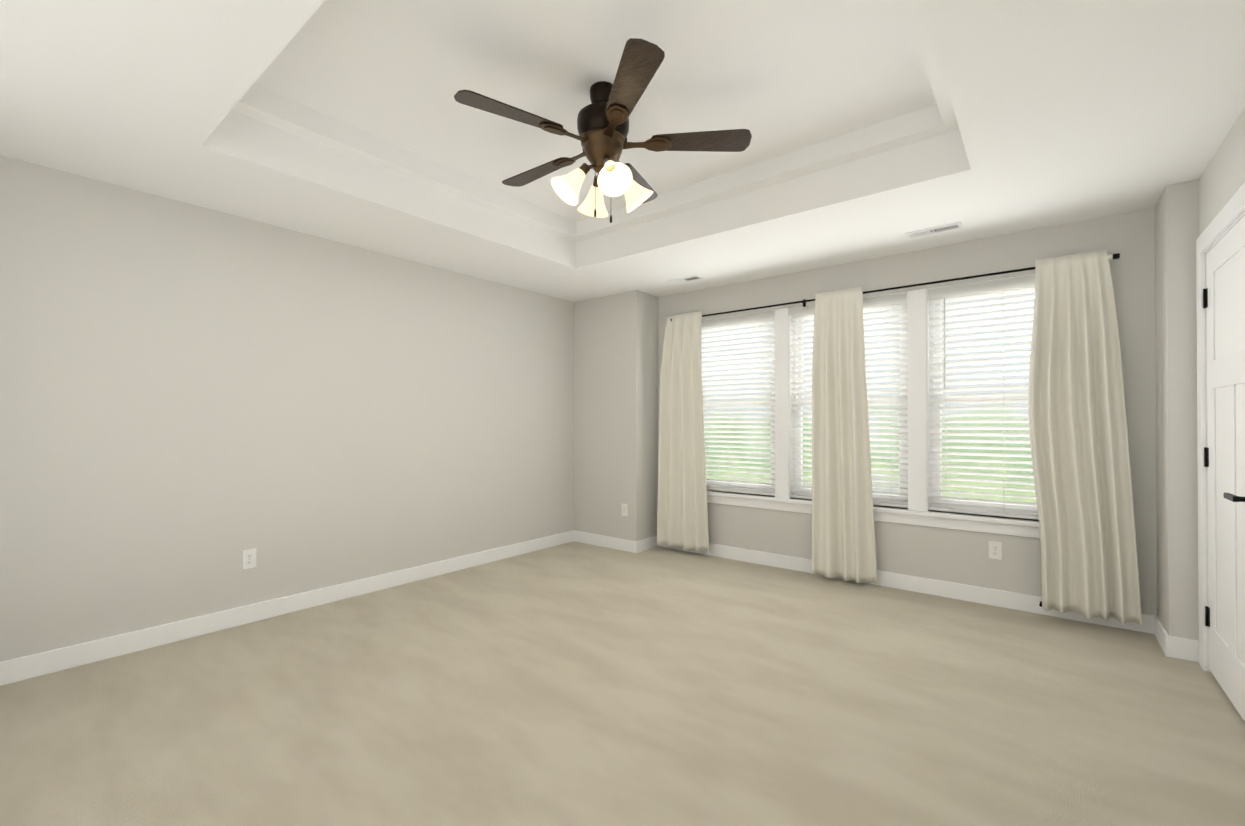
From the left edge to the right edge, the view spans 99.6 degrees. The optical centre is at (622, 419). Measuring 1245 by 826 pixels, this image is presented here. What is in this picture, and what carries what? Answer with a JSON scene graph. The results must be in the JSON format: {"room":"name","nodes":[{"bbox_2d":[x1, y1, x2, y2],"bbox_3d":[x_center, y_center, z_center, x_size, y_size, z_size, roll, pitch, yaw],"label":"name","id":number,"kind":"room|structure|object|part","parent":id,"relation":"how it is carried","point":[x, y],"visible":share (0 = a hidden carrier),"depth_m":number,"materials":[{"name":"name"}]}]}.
{"room":"empty bedroom","nodes":[
{"label":"empty bedroom","id":0,"kind":"room"},
{"bbox_2d":[0,155,573,661],"bbox_3d":[-1.786,-0.224,3.894,0.150,2.910,4.960,0,0,39],"label":"wall","id":1,"kind":"structure","parent":0,"point":[194,401],"depth_m":3.12,"materials":[{"name":"white paint"}]},
{"bbox_2d":[242,548,255,568],"bbox_3d":[-2.252,0.841,3.178,0.009,0.114,0.070,0,0,39],"label":"outlet","id":2,"kind":"object","parent":1,"relation":"attached to","point":[248,558],"visible":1,"depth_m":3.17,"materials":[{"name":"white plastic"}]},
{"bbox_2d":[0,531,571,685],"bbox_3d":[-1.825,1.176,3.705,0.014,0.108,4.270,0,0,39],"label":"baseboard","id":3,"kind":"structure","parent":1,"relation":"attached to","point":[36,665],"depth_m":3.11,"materials":[{"name":"white wood"}]},
{"bbox_2d":[254,0,936,221],"bbox_3d":[-0.021,-1.613,2.491,4.670,0.150,4.960,0,0,39],"label":"ceiling","id":4,"kind":"structure","parent":0,"point":[776,78],"depth_m":2.35,"materials":[{"name":"white paint"}]},
{"bbox_2d":[454,38,751,222],"bbox_3d":[-0.132,-1.226,2.485,1.253,0.625,1.311,0,0,39],"label":"fan","id":5,"kind":"object","parent":4,"relation":"hanging from","point":[603,124],"visible":1,"depth_m":2.37,"materials":[{"name":"brown wood"}]},
{"bbox_3d":[-0.090,-1.419,2.453,0.244,0.238,0.244,0,0,39],"label":"motor","id":6,"kind":"part","parent":5,"relation":"part of","materials":[{"name":"brown metal"}]},
{"bbox_2d":[232,0,959,241],"bbox_3d":[-0.021,-1.483,2.490,4.370,0.110,4.660,0,0,39],"label":"crown molding","id":7,"kind":"structure","parent":0,"point":[259,103],"depth_m":2.92,"materials":[{"name":"white paint"}]},
{"bbox_2d":[574,290,657,540],"bbox_3d":[-0.026,-0.215,5.335,0.800,2.910,0.510,0,0,39],"label":"wall","id":8,"kind":"structure","parent":0,"point":[615,402],"depth_m":5.08,"materials":[{"name":"white paint"}]},
{"bbox_2d":[572,530,639,552],"bbox_3d":[-0.172,1.184,5.109,0.784,0.108,0.017,0,0,39],"label":"baseboard","id":9,"kind":"structure","parent":8,"relation":"attached to","point":[577,536],"depth_m":5.09,"materials":[{"name":"white wood"}]},
{"bbox_2d":[622,504,627,515],"bbox_3d":[0.019,0.852,4.961,0.070,0.114,0.009,0,0,39],"label":"outlet","id":10,"kind":"object","parent":8,"relation":"attached to","point":[624,509],"visible":1,"depth_m":4.95,"materials":[{"name":"white plastic"}]},
{"bbox_2d":[640,535,659,551],"bbox_3d":[0.239,1.184,5.006,0.014,0.108,0.300,0,0,39],"label":"baseboard","id":11,"kind":"structure","parent":8,"relation":"attached to","point":[648,543],"depth_m":5.01,"materials":[{"name":"white wood"}]},
{"bbox_2d":[0,541,1244,825],"bbox_3d":[-0.021,1.272,2.474,4.670,0.100,4.960,0,0,39],"label":"floor","id":12,"kind":"structure","parent":0,"point":[574,683],"depth_m":2.17,"materials":[{"name":"carpet"}]},
{"bbox_2d":[0,0,1244,301],"bbox_3d":[-0.021,-1.323,2.490,4.370,0.210,4.660,0,0,39],"label":"ceiling","id":13,"kind":"structure","parent":0,"point":[1072,110],"depth_m":2.40,"materials":[{"name":"white paint"}]},
{"bbox_2d":[666,275,703,284],"bbox_3d":[0.538,-1.202,4.533,0.310,0.007,0.115,0,0,39],"label":"ceiling vent","id":14,"kind":"object","parent":13,"relation":"in","point":[686,279],"visible":1,"depth_m":4.53,"materials":[{"name":"white metal"}]},
{"bbox_2d":[904,222,962,238],"bbox_3d":[1.990,-1.209,3.371,0.310,0.007,0.115,0,0,39],"label":"ceiling vent","id":15,"kind":"object","parent":13,"relation":"in","point":[934,230],"visible":1,"depth_m":3.36,"materials":[{"name":"white metal"}]},
{"bbox_2d":[658,208,1156,614],"bbox_3d":[1.748,-0.223,4.148,3.454,2.910,0.150,0,0,39],"label":"wall","id":16,"kind":"structure","parent":0,"point":[950,555],"depth_m":3.54,"materials":[{"name":"white paint"}]},
{"bbox_2d":[702,274,1039,537],"bbox_3d":[1.761,-0.084,4.127,2.955,1.678,0.166,0,0,39],"label":"window unit","id":17,"kind":"structure","parent":16,"relation":"in","point":[902,460],"depth_m":3.78,"materials":[{"name":"white"}]},
{"bbox_2d":[702,311,774,495],"bbox_3d":[0.961,-0.134,4.723,0.866,1.555,0.058,0,0,39],"label":"window blinds","id":18,"kind":"object","parent":17,"relation":"attached to","point":[739,320],"visible":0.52,"depth_m":4.66,"materials":[{"name":"white plastic"}]},
{"bbox_2d":[728,414,728,489],"bbox_3d":[0.946,-0.117,4.704,0.002,1.485,0.002,0,0,39],"label":"cord","id":19,"kind":"object","parent":18,"relation":"attached to","point":[728,438],"depth_m":4.70,"materials":[{"name":"white plastic"}]},
{"bbox_2d":[790,293,907,507],"bbox_3d":[1.739,-0.138,4.101,0.865,1.555,0.058,0,0,39],"label":"window blinds","id":20,"kind":"object","parent":17,"relation":"attached to","point":[889,300],"visible":0.44,"depth_m":3.96,"materials":[{"name":"white plastic"}]},
{"bbox_2d":[891,304,892,503],"bbox_3d":[1.980,-0.122,3.877,0.002,1.485,0.002,0,0,39],"label":"cord","id":21,"kind":"object","parent":20,"relation":"attached to","point":[891,455],"depth_m":3.87,"materials":[{"name":"white plastic"}]},
{"bbox_2d":[928,275,1038,518],"bbox_3d":[2.518,-0.141,3.478,0.865,1.555,0.058,0,0,39],"label":"window blinds","id":22,"kind":"object","parent":17,"relation":"attached to","point":[998,285],"visible":0.73,"depth_m":3.55,"materials":[{"name":"white plastic"}]},
{"bbox_2d":[944,298,946,465],"bbox_3d":[2.242,-0.123,3.658,0.018,1.485,0.008,0,0,-24],"label":"cord","id":23,"kind":"object","parent":22,"relation":"attached to","point":[945,374],"depth_m":3.66,"materials":[{"name":"white plastic"}]},
{"bbox_2d":[1003,290,1004,512],"bbox_3d":[2.503,-0.125,3.459,0.002,1.485,0.002,0,0,9],"label":"cord","id":24,"kind":"object","parent":22,"relation":"attached to","point":[1003,290],"depth_m":3.46,"materials":[{"name":"white fabric"}]},
{"bbox_2d":[707,490,1038,526],"bbox_3d":[1.728,0.666,4.082,3.015,0.028,0.120,0,0,39],"label":"window sill","id":25,"kind":"structure","parent":16,"relation":"attached to","point":[997,519],"depth_m":3.72,"materials":[{"name":"white wood"}]},
{"bbox_2d":[657,249,1141,624],"bbox_3d":[1.641,0.102,4.004,3.294,2.188,0.206,0,0,39],"label":"curtain","id":26,"kind":"object","parent":16,"relation":"attached to","point":[1079,444],"visible":1,"depth_m":3.22,"materials":[{"name":"beige fabric"}]},
{"bbox_3d":[1.688,-0.946,4.056,3.122,0.060,0.074,0,0,39],"label":"rod","id":27,"kind":"part","parent":26,"relation":"part of","materials":[{"name":"black metal"}]},
{"bbox_2d":[660,543,1147,632],"bbox_3d":[1.696,1.178,4.074,3.454,0.108,0.017,0,0,39],"label":"baseboard","id":28,"kind":"structure","parent":16,"relation":"attached to","point":[994,597],"depth_m":3.66,"materials":[{"name":"white wood"}]},
{"bbox_2d":[989,541,1001,559],"bbox_3d":[2.458,0.863,3.472,0.070,0.114,0.009,0,0,39],"label":"outlet","id":29,"kind":"object","parent":16,"relation":"attached to","point":[995,550],"visible":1,"depth_m":3.47,"materials":[{"name":"white plastic"}]},
{"bbox_2d":[1155,179,1198,640],"bbox_3d":[3.089,-0.231,2.846,0.266,2.910,0.510,0,0,39],"label":"wall","id":30,"kind":"structure","parent":0,"point":[1177,221],"depth_m":2.71,"materials":[{"name":"white paint"}]},
{"bbox_2d":[1148,614,1175,657],"bbox_3d":[2.916,1.170,2.845,0.014,0.108,0.334,0,0,39],"label":"baseboard","id":31,"kind":"structure","parent":30,"relation":"attached to","point":[1167,642],"depth_m":2.80,"materials":[{"name":"white wood"}]},
{"bbox_2d":[1199,107,1244,604],"bbox_3d":[1.585,-0.243,0.873,0.150,2.910,4.450,0,0,39],"label":"wall","id":32,"kind":"structure","parent":0,"point":[1221,179],"depth_m":2.30,"materials":[{"name":"white paint"}]},
{"bbox_2d":[1196,182,1244,671],"bbox_3d":[2.640,0.158,2.203,0.167,2.125,0.980,0,0,39],"label":"door frame","id":33,"kind":"structure","parent":32,"relation":"attached to","point":[1231,213],"depth_m":2.56,"materials":[{"name":"white wood"}]},
{"bbox_2d":[1203,215,1244,721],"bbox_3d":[2.604,0.202,2.242,0.048,2.010,0.794,0,0,39],"label":"door","id":34,"kind":"structure","parent":32,"relation":"in","point":[1226,352],"depth_m":2.29,"materials":[{"name":"white wood"}]},
{"bbox_3d":[2.827,0.182,2.550,0.012,1.634,0.034,0,0,39],"label":"door hinges","id":35,"kind":"part","parent":34,"relation":"part of","materials":[{"name":"black metal"}]},
{"bbox_2d":[1224,493,1244,501],"bbox_3d":[2.393,0.304,2.041,0.056,0.064,0.157,0,0,39],"label":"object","id":36,"kind":"structure","parent":34,"relation":"attached to","point":[1231,497],"depth_m":2.01,"materials":[{"name":"black metal"}]},
{"label":"outside","id":37,"kind":"structure","parent":0,"visible":0},
{"bbox_2d":[702,292,1036,502],"bbox_3d":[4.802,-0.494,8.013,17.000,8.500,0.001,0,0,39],"label":"window glass","id":38,"kind":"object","parent":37,"point":[942,443],"depth_m":7.97,"materials":[{"name":"clear glass"}]}
]}

